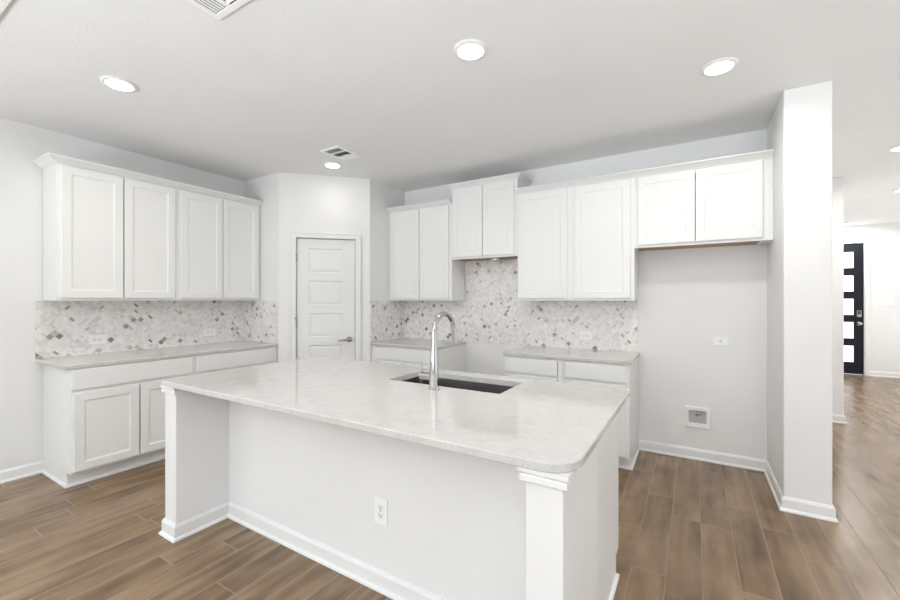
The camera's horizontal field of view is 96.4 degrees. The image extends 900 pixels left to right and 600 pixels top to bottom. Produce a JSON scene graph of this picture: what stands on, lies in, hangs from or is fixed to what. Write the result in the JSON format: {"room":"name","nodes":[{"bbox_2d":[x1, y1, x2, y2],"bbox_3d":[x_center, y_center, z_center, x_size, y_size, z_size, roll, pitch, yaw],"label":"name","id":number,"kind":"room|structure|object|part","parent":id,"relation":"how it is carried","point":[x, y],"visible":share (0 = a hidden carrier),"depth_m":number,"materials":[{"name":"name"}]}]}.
{"room":"kitchen","nodes":[
{"label":"kitchen","id":0,"kind":"room"},
{"bbox_2d":[0,117,243,470],"bbox_3d":[-3.937,0.001,2.205,0.120,2.743,8.690,0,0,31],"label":"wall","id":1,"kind":"structure","parent":0,"point":[21,179],"depth_m":3.13,"materials":[{"name":"paint"}]},
{"bbox_2d":[43,162,176,300],"bbox_3d":[-2.896,-0.521,3.491,0.324,1.054,0.839,0,0,31],"label":"upper cabinet","id":2,"kind":"object","parent":1,"relation":"attached to","point":[107,237],"visible":1,"depth_m":3.31,"materials":[{"name":"paint"}]},
{"bbox_3d":[-2.870,-0.525,3.241,0.020,1.018,0.390,0,0,31],"label":"door","id":3,"kind":"part","parent":2,"relation":"part of","materials":[{"name":"paint"}]},
{"bbox_2d":[32,152,262,205],"bbox_3d":[-2.676,-1.071,3.813,0.365,0.045,1.741,0,0,31],"label":"crown molding","id":4,"kind":"structure","parent":2,"relation":"attached to","point":[48,158],"depth_m":3.44,"materials":[{"name":"paint"}]},
{"bbox_3d":[-2.663,-0.525,3.582,0.020,1.018,0.390,0,0,31],"label":"door","id":5,"kind":"part","parent":2,"relation":"part of","materials":[{"name":"paint"}]},
{"bbox_2d":[35,301,277,358],"bbox_3d":[-2.561,0.237,3.753,0.628,0.460,1.726,0,0,31],"label":"tile backsplash","id":6,"kind":"structure","parent":1,"relation":"attached to","point":[62,328],"depth_m":3.81,"materials":[{"name":"tile"}]},
{"bbox_2d":[88,334,106,344],"bbox_3d":[-3.064,0.344,3.500,0.010,0.080,0.125,0,0,31],"label":"wall outlet","id":7,"kind":"object","parent":6,"relation":"attached to","point":[92,339],"visible":1,"depth_m":3.50,"materials":[{"name":"white plastic"}]},
{"bbox_2d":[204,328,215,335],"bbox_3d":[-2.572,0.344,4.311,0.010,0.080,0.125,0,0,31],"label":"wall outlet","id":8,"kind":"object","parent":6,"relation":"attached to","point":[210,331],"visible":1,"depth_m":4.31,"materials":[{"name":"white plastic"}]},
{"bbox_2d":[177,188,259,300],"bbox_3d":[-2.461,-0.521,4.209,0.324,1.054,0.839,0,0,31],"label":"upper cabinet","id":9,"kind":"object","parent":1,"relation":"attached to","point":[218,239],"visible":0.98,"depth_m":4.07,"materials":[{"name":"paint"}]},
{"bbox_3d":[-2.435,-0.525,3.959,0.020,1.018,0.390,0,0,31],"label":"door","id":10,"kind":"part","parent":9,"relation":"part of","materials":[{"name":"paint"}]},
{"bbox_3d":[-2.229,-0.525,4.299,0.020,1.018,0.390,0,0,31],"label":"door","id":11,"kind":"part","parent":9,"relation":"part of","materials":[{"name":"paint"}]},
{"bbox_2d":[0,371,899,483],"bbox_3d":[1.700,1.327,2.273,9.450,0.090,14.650,0,0,31],"label":"baseboard","id":12,"kind":"structure","parent":1,"relation":"attached to","point":[19,472],"depth_m":3.13,"materials":[{"name":"paint"}]},
{"bbox_2d":[244,173,277,361],"bbox_3d":[-2.088,0.001,4.534,0.628,2.743,0.100,0,0,31],"label":"wall","id":13,"kind":"structure","parent":0,"point":[265,188],"depth_m":4.43,"materials":[{"name":"paint"}]},
{"bbox_2d":[278,173,369,361],"bbox_3d":[-1.390,0.001,4.497,1.044,2.743,0.110,0,0,-14],"label":"wall","id":14,"kind":"structure","parent":0,"point":[306,203],"depth_m":4.43,"materials":[{"name":"paint"}]},
{"bbox_2d":[290,231,360,360],"bbox_3d":[-1.376,0.316,4.479,0.750,2.112,0.152,0,0,-14],"label":"door","id":15,"kind":"structure","parent":14,"relation":"in","point":[325,268],"depth_m":4.47,"materials":[{"name":"paint"}]},
{"bbox_3d":[-1.168,0.442,4.485,0.158,0.064,0.066,0,0,-14],"label":"handle","id":16,"kind":"part","parent":15,"relation":"part of","materials":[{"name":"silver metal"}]},
{"bbox_2d":[370,179,404,361],"bbox_3d":[-0.785,0.001,4.859,0.100,2.743,0.643,0,0,31],"label":"wall","id":17,"kind":"structure","parent":0,"point":[382,196],"depth_m":4.71,"materials":[{"name":"paint"}]},
{"bbox_2d":[0,0,899,225],"bbox_3d":[1.700,-1.421,2.273,9.650,0.100,14.850,0,0,31],"label":"ceiling","id":18,"kind":"structure","parent":0,"point":[258,90],"depth_m":2.49,"materials":[{"name":"paint"}]},
{"bbox_2d":[0,0,10,14],"bbox_3d":[-1.664,-1.365,0.968,5.050,0.012,1.130,0,0,31],"label":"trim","id":19,"kind":"structure","parent":18,"relation":"attached to","point":[3,3],"depth_m":1.85,"materials":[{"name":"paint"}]},
{"bbox_2d":[100,75,137,91],"bbox_3d":[-2.094,-1.363,2.550,0.190,0.015,0.190,0,0,31],"label":"recessed light","id":20,"kind":"object","parent":18,"relation":"in","point":[117,83],"visible":1,"depth_m":2.53,"materials":[{"name":"paint"}]},
{"bbox_2d":[186,0,249,19],"bbox_3d":[-1.004,-1.365,1.711,0.460,0.011,0.305,0,0,31],"label":"ceiling vent","id":21,"kind":"object","parent":18,"relation":"in","point":[219,9],"visible":1,"depth_m":1.87,"materials":[{"name":"white plastic"}]},
{"bbox_2d":[323,161,341,167],"bbox_3d":[-1.189,-1.363,4.077,0.190,0.015,0.190,0,0,31],"label":"recessed light","id":22,"kind":"object","parent":18,"relation":"in","point":[329,164],"visible":1,"depth_m":4.05,"materials":[{"name":"paint"}]},
{"bbox_2d":[320,145,361,160],"bbox_3d":[-1.014,-1.365,3.757,0.240,0.011,0.305,0,0,31],"label":"ceiling vent","id":23,"kind":"object","parent":18,"relation":"in","point":[338,152],"visible":1,"depth_m":3.74,"materials":[{"name":"white plastic"}]},
{"bbox_2d":[453,39,487,60],"bbox_3d":[0.112,-1.363,2.207,0.190,0.015,0.190,0,0,31],"label":"recessed light","id":24,"kind":"object","parent":18,"relation":"in","point":[468,49],"visible":1,"depth_m":2.19,"materials":[{"name":"paint"}]},
{"bbox_2d":[700,57,738,76],"bbox_3d":[1.580,-1.363,2.363,0.190,0.015,0.190,0,0,31],"label":"recessed light","id":25,"kind":"object","parent":18,"relation":"in","point":[719,66],"visible":1,"depth_m":2.34,"materials":[{"name":"paint"}]},
{"bbox_2d":[887,145,899,151],"bbox_3d":[4.059,-1.363,3.609,0.190,0.015,0.190,0,0,31],"label":"recessed light","id":26,"kind":"object","parent":18,"relation":"in","point":[895,148],"visible":1,"depth_m":3.63,"materials":[{"name":"paint"}]},
{"bbox_2d":[0,373,899,599],"bbox_3d":[1.700,1.397,2.273,9.650,0.050,14.850,0,0,31],"label":"floor","id":27,"kind":"structure","parent":0,"point":[689,529],"depth_m":2.27,"materials":[{"name":"brown wood"}]},
{"bbox_2d":[42,356,193,488],"bbox_3d":[-2.769,0.934,3.406,0.628,0.875,0.853,0,0,31],"label":"base cabinet","id":28,"kind":"object","parent":27,"relation":"on","point":[106,420],"visible":0.68,"depth_m":3.10,"materials":[{"name":"paint"}]},
{"bbox_3d":[-2.798,1.363,3.424,0.513,0.019,0.853,0,0,31],"label":"shoe molding","id":29,"kind":"part","parent":28,"relation":"part of","materials":[{"name":"paint"}]},
{"bbox_3d":[-2.613,0.961,3.076,0.020,0.568,0.400,0,0,31],"label":"door","id":30,"kind":"part","parent":28,"relation":"part of","materials":[{"name":"paint"}]},
{"bbox_3d":[-2.508,0.580,3.249,0.020,0.144,0.805,0,0,31],"label":"drawer","id":31,"kind":"part","parent":28,"relation":"part of","materials":[{"name":"paint"}]},
{"bbox_3d":[-2.402,0.961,3.425,0.020,0.568,0.396,0,0,31],"label":"door","id":32,"kind":"part","parent":28,"relation":"part of","materials":[{"name":"paint"}]},
{"bbox_2d":[36,340,277,369],"bbox_3d":[-2.560,0.482,3.754,0.626,0.030,1.722,0,0,31],"label":"countertop","id":33,"kind":"structure","parent":28,"relation":"on","point":[101,359],"depth_m":3.45,"materials":[{"name":"white stone"}]},
{"bbox_2d":[194,346,276,374],"bbox_3d":[-2.330,0.934,4.130,0.628,0.875,0.839,0,0,31],"label":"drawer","id":34,"kind":"object","parent":27,"relation":"on","point":[214,362],"visible":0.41,"depth_m":3.91,"materials":[{"name":"paint"}]},
{"bbox_2d":[158,385,619,599],"bbox_3d":[-0.409,0.934,2.199,2.388,0.875,1.074,0,0,31],"label":"kitchen island","id":35,"kind":"object","parent":27,"relation":"on","point":[460,526],"visible":0.69,"depth_m":1.88,"materials":[{"name":"paint"}]},
{"bbox_3d":[-1.614,0.518,2.347,0.166,0.043,0.070,0,0,31],"label":"cap molding","id":36,"kind":"part","parent":35,"relation":"part of","materials":[{"name":"paint"}]},
{"bbox_3d":[-0.409,1.327,2.199,2.388,0.090,1.074,0,0,31],"label":"baseboard","id":37,"kind":"part","parent":35,"relation":"part of","materials":[{"name":"paint"}]},
{"bbox_2d":[375,496,387,525],"bbox_3d":[-0.328,1.000,1.906,0.078,0.122,0.010,0,0,31],"label":"wall outlet","id":38,"kind":"object","parent":35,"relation":"attached to","point":[381,505],"visible":1,"depth_m":1.90,"materials":[{"name":"white plastic"}]},
{"bbox_2d":[378,503,382,510],"bbox_3d":[-0.329,0.981,1.904,0.034,0.029,0.004,0,0,31],"label":"receptacle","id":39,"kind":"object","parent":38,"relation":"attached to","point":[380,505],"depth_m":1.90,"materials":[{"name":"white plastic"}]},
{"bbox_2d":[378,512,382,518],"bbox_3d":[-0.329,1.020,1.904,0.034,0.029,0.004,0,0,31],"label":"receptacle","id":40,"kind":"object","parent":38,"relation":"attached to","point":[380,514],"depth_m":1.90,"materials":[{"name":"white plastic"}]},
{"bbox_2d":[161,357,629,472],"bbox_3d":[-0.377,0.482,2.224,2.385,0.030,1.157,0,0,31],"label":"island countertop","id":41,"kind":"structure","parent":35,"relation":"on","point":[537,425],"depth_m":1.78,"materials":[{"name":"white stone"}]},
{"bbox_2d":[419,311,457,389],"bbox_3d":[-0.053,0.265,2.215,0.114,0.405,0.266,0,0,31],"label":"kitchen faucet","id":42,"kind":"object","parent":41,"relation":"on","point":[432,375],"visible":1,"depth_m":2.10,"materials":[{"name":"silver metal"}]},
{"bbox_3d":[-0.128,0.402,2.137,0.066,0.041,0.040,0,0,28],"label":"handle","id":43,"kind":"part","parent":42,"relation":"part of","materials":[{"name":"silver metal"}]},
{"bbox_3d":[-0.034,0.153,2.193,0.030,0.182,0.220,0,0,31],"label":"spout","id":44,"kind":"part","parent":42,"relation":"part of","materials":[{"name":"silver metal"}]},
{"bbox_2d":[403,376,512,393],"bbox_3d":[0.027,0.605,2.324,0.740,0.214,0.355,0,0,31],"label":"sink","id":45,"kind":"object","parent":41,"relation":"in","point":[468,385],"visible":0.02,"depth_m":2.47,"materials":[{"name":"silver metal"}]},
{"bbox_3d":[0.283,0.518,1.194,0.153,0.043,0.064,0,0,31],"label":"cap molding","id":46,"kind":"part","parent":35,"relation":"part of","materials":[{"name":"paint"}]},
{"bbox_3d":[-0.235,1.363,2.361,2.217,0.019,0.494,0,0,31],"label":"shoe molding","id":47,"kind":"part","parent":35,"relation":"part of","materials":[{"name":"paint"}]},
{"bbox_2d":[372,344,464,371],"bbox_3d":[-0.355,0.941,4.605,0.894,0.862,0.628,0,0,31],"label":"base cabinet","id":48,"kind":"object","parent":27,"relation":"on","point":[451,358],"visible":0.22,"depth_m":4.37,"materials":[{"name":"paint"}]},
{"bbox_3d":[-0.677,0.964,4.444,0.390,0.563,0.020,0,0,31],"label":"door","id":49,"kind":"part","parent":48,"relation":"part of","materials":[{"name":"paint"}]},
{"bbox_3d":[-0.491,0.887,4.357,0.842,0.754,0.023,0,0,31],"label":"frame","id":50,"kind":"part","parent":48,"relation":"part of","materials":[{"name":"paint"}]},
{"bbox_3d":[-0.504,0.593,4.340,0.794,0.134,0.020,0,0,31],"label":"drawer","id":51,"kind":"part","parent":48,"relation":"part of","materials":[{"name":"paint"}]},
{"bbox_3d":[-0.334,0.964,4.237,0.396,0.563,0.020,0,0,31],"label":"door","id":52,"kind":"part","parent":48,"relation":"part of","materials":[{"name":"paint"}]},
{"bbox_2d":[370,338,465,349],"bbox_3d":[-0.358,0.495,4.605,0.892,0.030,0.634,0,0,31],"label":"countertop","id":53,"kind":"structure","parent":48,"relation":"on","point":[402,342],"depth_m":4.46,"materials":[{"name":"white stone"}]},
{"bbox_2d":[505,355,561,381],"bbox_3d":[0.885,0.941,3.853,0.545,0.862,0.628,0,0,31],"label":"base cabinet","id":54,"kind":"object","parent":27,"relation":"on","point":[545,369],"visible":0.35,"depth_m":3.57,"materials":[{"name":"paint"}]},
{"bbox_3d":[0.718,0.593,3.598,0.484,0.134,0.020,0,0,31],"label":"drawer","id":55,"kind":"part","parent":54,"relation":"part of","materials":[{"name":"paint"}]},
{"bbox_3d":[0.718,0.964,3.598,0.484,0.563,0.020,0,0,31],"label":"door","id":56,"kind":"part","parent":54,"relation":"part of","materials":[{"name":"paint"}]},
{"bbox_2d":[503,345,639,364],"bbox_3d":[1.118,0.495,3.710,1.087,0.030,0.634,0,0,31],"label":"countertop","id":57,"kind":"structure","parent":54,"relation":"on","point":[575,354],"depth_m":3.59,"materials":[{"name":"white stone"}]},
{"bbox_2d":[562,358,639,470],"bbox_3d":[1.351,0.941,3.571,0.545,0.862,0.628,0,0,31],"label":"base cabinet","id":58,"kind":"object","parent":27,"relation":"on","point":[622,376],"visible":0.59,"depth_m":3.29,"materials":[{"name":"paint"}]},
{"bbox_3d":[1.190,0.593,3.312,0.477,0.134,0.020,0,0,31],"label":"drawer","id":59,"kind":"part","parent":58,"relation":"part of","materials":[{"name":"paint"}]},
{"bbox_3d":[1.190,0.964,3.312,0.477,0.563,0.020,0,0,31],"label":"door","id":60,"kind":"part","parent":58,"relation":"part of","materials":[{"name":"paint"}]},
{"bbox_3d":[1.369,1.363,3.599,0.545,0.019,0.513,0,0,31],"label":"shoe molding","id":61,"kind":"part","parent":58,"relation":"part of","materials":[{"name":"paint"}]},
{"bbox_2d":[405,129,766,459],"bbox_3d":[0.452,0.001,4.556,4.950,2.743,0.120,0,0,31],"label":"wall","id":62,"kind":"structure","parent":0,"point":[687,298],"depth_m":3.47,"materials":[{"name":"paint"}]},
{"bbox_2d":[389,204,464,300],"bbox_3d":[-0.283,-0.521,4.739,0.878,1.054,0.324,0,0,31],"label":"upper cabinet","id":63,"kind":"object","parent":62,"relation":"attached to","point":[422,267],"visible":0.98,"depth_m":4.58,"materials":[{"name":"paint"}]},
{"bbox_3d":[-0.520,-0.525,4.706,0.392,1.018,0.020,0,0,31],"label":"door","id":64,"kind":"part","parent":63,"relation":"part of","materials":[{"name":"paint"}]},
{"bbox_2d":[386,199,451,212],"bbox_3d":[-0.372,-1.071,4.592,0.874,0.045,0.062,0,0,31],"label":"crown molding","id":65,"kind":"structure","parent":63,"relation":"attached to","point":[444,201],"depth_m":4.56,"materials":[{"name":"paint"}]},
{"bbox_3d":[-0.181,-0.525,4.500,0.386,1.018,0.020,0,0,31],"label":"door","id":66,"kind":"part","parent":63,"relation":"part of","materials":[{"name":"paint"}]},
{"bbox_2d":[452,179,527,261],"bbox_3d":[0.418,-0.821,4.315,0.761,0.765,0.324,0,0,31],"label":"upper cabinet","id":67,"kind":"object","parent":62,"relation":"attached to","point":[484,217],"visible":0.91,"depth_m":4.16,"materials":[{"name":"paint"}]},
{"bbox_3d":[0.184,-0.825,4.279,0.354,0.729,0.020,0,0,31],"label":"door","id":68,"kind":"part","parent":67,"relation":"part of","materials":[{"name":"paint"}]},
{"bbox_3d":[0.426,-0.448,4.328,0.731,0.012,0.276,0,0,31],"label":"panel","id":69,"kind":"part","parent":67,"relation":"part of","materials":[{"name":"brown wood"}]},
{"bbox_2d":[445,172,532,189],"bbox_3d":[0.409,-1.224,4.301,0.865,0.042,0.354,0,0,31],"label":"crown molding","id":70,"kind":"structure","parent":67,"relation":"attached to","point":[519,176],"depth_m":4.14,"materials":[{"name":"paint"}]},
{"bbox_2d":[489,258,503,261],"bbox_3d":[0.493,-0.428,4.285,0.160,0.028,0.160,0,0,31],"label":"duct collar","id":71,"kind":"object","parent":67,"relation":"attached to","point":[490,259],"visible":0.99,"depth_m":4.22,"materials":[{"name":"silver metal"}]},
{"bbox_3d":[0.489,-0.825,4.094,0.345,0.729,0.020,0,0,31],"label":"door","id":72,"kind":"part","parent":67,"relation":"part of","materials":[{"name":"paint"}]},
{"bbox_2d":[370,259,637,351],"bbox_3d":[0.411,0.022,4.134,2.696,0.916,0.642,0,0,31],"label":"tile backsplash","id":73,"kind":"structure","parent":62,"relation":"attached to","point":[491,311],"depth_m":4.39,"materials":[{"name":"stone"}]},
{"bbox_2d":[580,331,591,339],"bbox_3d":[1.328,0.350,3.936,0.118,0.080,0.010,0,0,31],"label":"wall outlet","id":74,"kind":"object","parent":73,"relation":"attached to","point":[583,335],"visible":1,"depth_m":3.94,"materials":[{"name":"white plastic"}]},
{"bbox_2d":[518,187,571,300],"bbox_3d":[0.970,-0.521,3.980,0.531,1.054,0.324,0,0,31],"label":"upper cabinet","id":75,"kind":"object","parent":62,"relation":"attached to","point":[544,217],"visible":0.96,"depth_m":3.84,"materials":[{"name":"paint"}]},
{"bbox_2d":[515,149,774,193],"bbox_3d":[1.508,-1.071,3.452,1.995,0.045,0.062,0,0,31],"label":"crown molding","id":76,"kind":"structure","parent":75,"relation":"attached to","point":[764,154],"depth_m":3.33,"materials":[{"name":"paint"}]},
{"bbox_2d":[572,178,637,300],"bbox_3d":[1.424,-0.521,3.705,0.531,1.054,0.324,0,0,31],"label":"upper cabinet","id":77,"kind":"object","parent":62,"relation":"attached to","point":[604,254],"visible":0.98,"depth_m":3.57,"materials":[{"name":"paint"}]},
{"bbox_2d":[684,405,710,429],"bbox_3d":[2.126,1.009,3.460,0.194,0.178,0.018,0,0,31],"label":"water supply box","id":78,"kind":"object","parent":62,"relation":"attached to","point":[697,417],"visible":1,"depth_m":3.46,"materials":[{"name":"white plastic"}]},
{"bbox_2d":[634,158,772,251],"bbox_3d":[2.051,-0.746,3.324,0.936,0.605,0.324,0,0,31],"label":"upper cabinet","id":79,"kind":"object","parent":62,"relation":"attached to","point":[727,205],"visible":1,"depth_m":3.17,"materials":[{"name":"paint"}]},
{"bbox_3d":[1.775,-0.750,3.315,0.413,0.569,0.020,0,0,31],"label":"door","id":80,"kind":"part","parent":79,"relation":"part of","materials":[{"name":"paint"}]},
{"bbox_3d":[2.036,-0.453,3.352,0.850,0.012,0.276,0,0,31],"label":"panel","id":81,"kind":"part","parent":79,"relation":"part of","materials":[{"name":"brown wood"}]},
{"bbox_3d":[2.137,-0.750,3.095,0.425,0.569,0.020,0,0,31],"label":"door","id":82,"kind":"part","parent":79,"relation":"part of","materials":[{"name":"paint"}]},
{"bbox_2d":[713,337,728,345],"bbox_3d":[2.270,0.346,3.378,0.112,0.072,0.010,0,0,31],"label":"wall outlet","id":83,"kind":"object","parent":62,"relation":"attached to","point":[722,341],"visible":1,"depth_m":3.37,"materials":[{"name":"white plastic"}]},
{"bbox_2d":[767,81,831,505],"bbox_3d":[2.986,0.001,3.732,0.238,2.743,2.722,0,0,31],"label":"wall","id":84,"kind":"structure","parent":0,"point":[799,130],"depth_m":2.58,"materials":[{"name":"paint"}]},
{"bbox_2d":[638,414,846,522],"bbox_3d":[4.318,1.327,5.314,6.874,0.090,1.337,0,0,-45],"label":"baseboard","id":85,"kind":"structure","parent":84,"relation":"attached to","point":[785,504],"depth_m":3.27,"materials":[{"name":"paint"}]},
{"bbox_2d":[832,177,843,414],"bbox_3d":[5.086,0.001,6.418,0.805,2.743,4.050,0,0,31],"label":"wall","id":86,"kind":"structure","parent":0,"point":[837,183],"depth_m":4.50,"materials":[{"name":"paint"}]},
{"bbox_2d":[844,222,899,372],"bbox_3d":[7.696,0.001,7.274,4.380,2.743,0.120,0,0,31],"label":"wall","id":87,"kind":"structure","parent":0,"point":[884,237],"depth_m":7.19,"materials":[{"name":"paint"}]},
{"bbox_2d":[844,238,869,375],"bbox_3d":[7.138,0.124,7.569,1.070,2.495,0.174,0,0,31],"label":"door","id":88,"kind":"structure","parent":87,"relation":"in","point":[856,251],"depth_m":7.37,"materials":[{"name":"black paint"}]},
{"bbox_3d":[7.151,-0.738,7.577,0.645,0.294,0.012,0,0,31],"label":"glass pane","id":89,"kind":"part","parent":88,"relation":"part of","materials":[{"name":"white glass"}]},
{"bbox_3d":[7.151,-0.305,7.577,0.645,0.295,0.012,0,0,31],"label":"glass pane","id":90,"kind":"part","parent":88,"relation":"part of","materials":[{"name":"white glass"}]},
{"bbox_3d":[7.151,0.126,7.577,0.645,0.298,0.012,0,0,31],"label":"glass pane","id":91,"kind":"part","parent":88,"relation":"part of","materials":[{"name":"white glass"}]},
{"bbox_3d":[7.151,0.557,7.577,0.645,0.300,0.012,0,0,31],"label":"glass pane","id":92,"kind":"part","parent":88,"relation":"part of","materials":[{"name":"white glass"}]},
{"bbox_3d":[7.151,0.992,7.577,0.645,0.300,0.012,0,0,31],"label":"glass pane","id":93,"kind":"part","parent":88,"relation":"part of","materials":[{"name":"white glass"}]},
{"bbox_2d":[881,299,893,305],"bbox_3d":[7.773,0.042,7.151,0.165,0.120,0.010,0,0,31],"label":"light switch","id":94,"kind":"object","parent":87,"relation":"attached to","point":[884,302],"visible":1,"depth_m":7.15,"materials":[{"name":"white plastic"}]}
]}

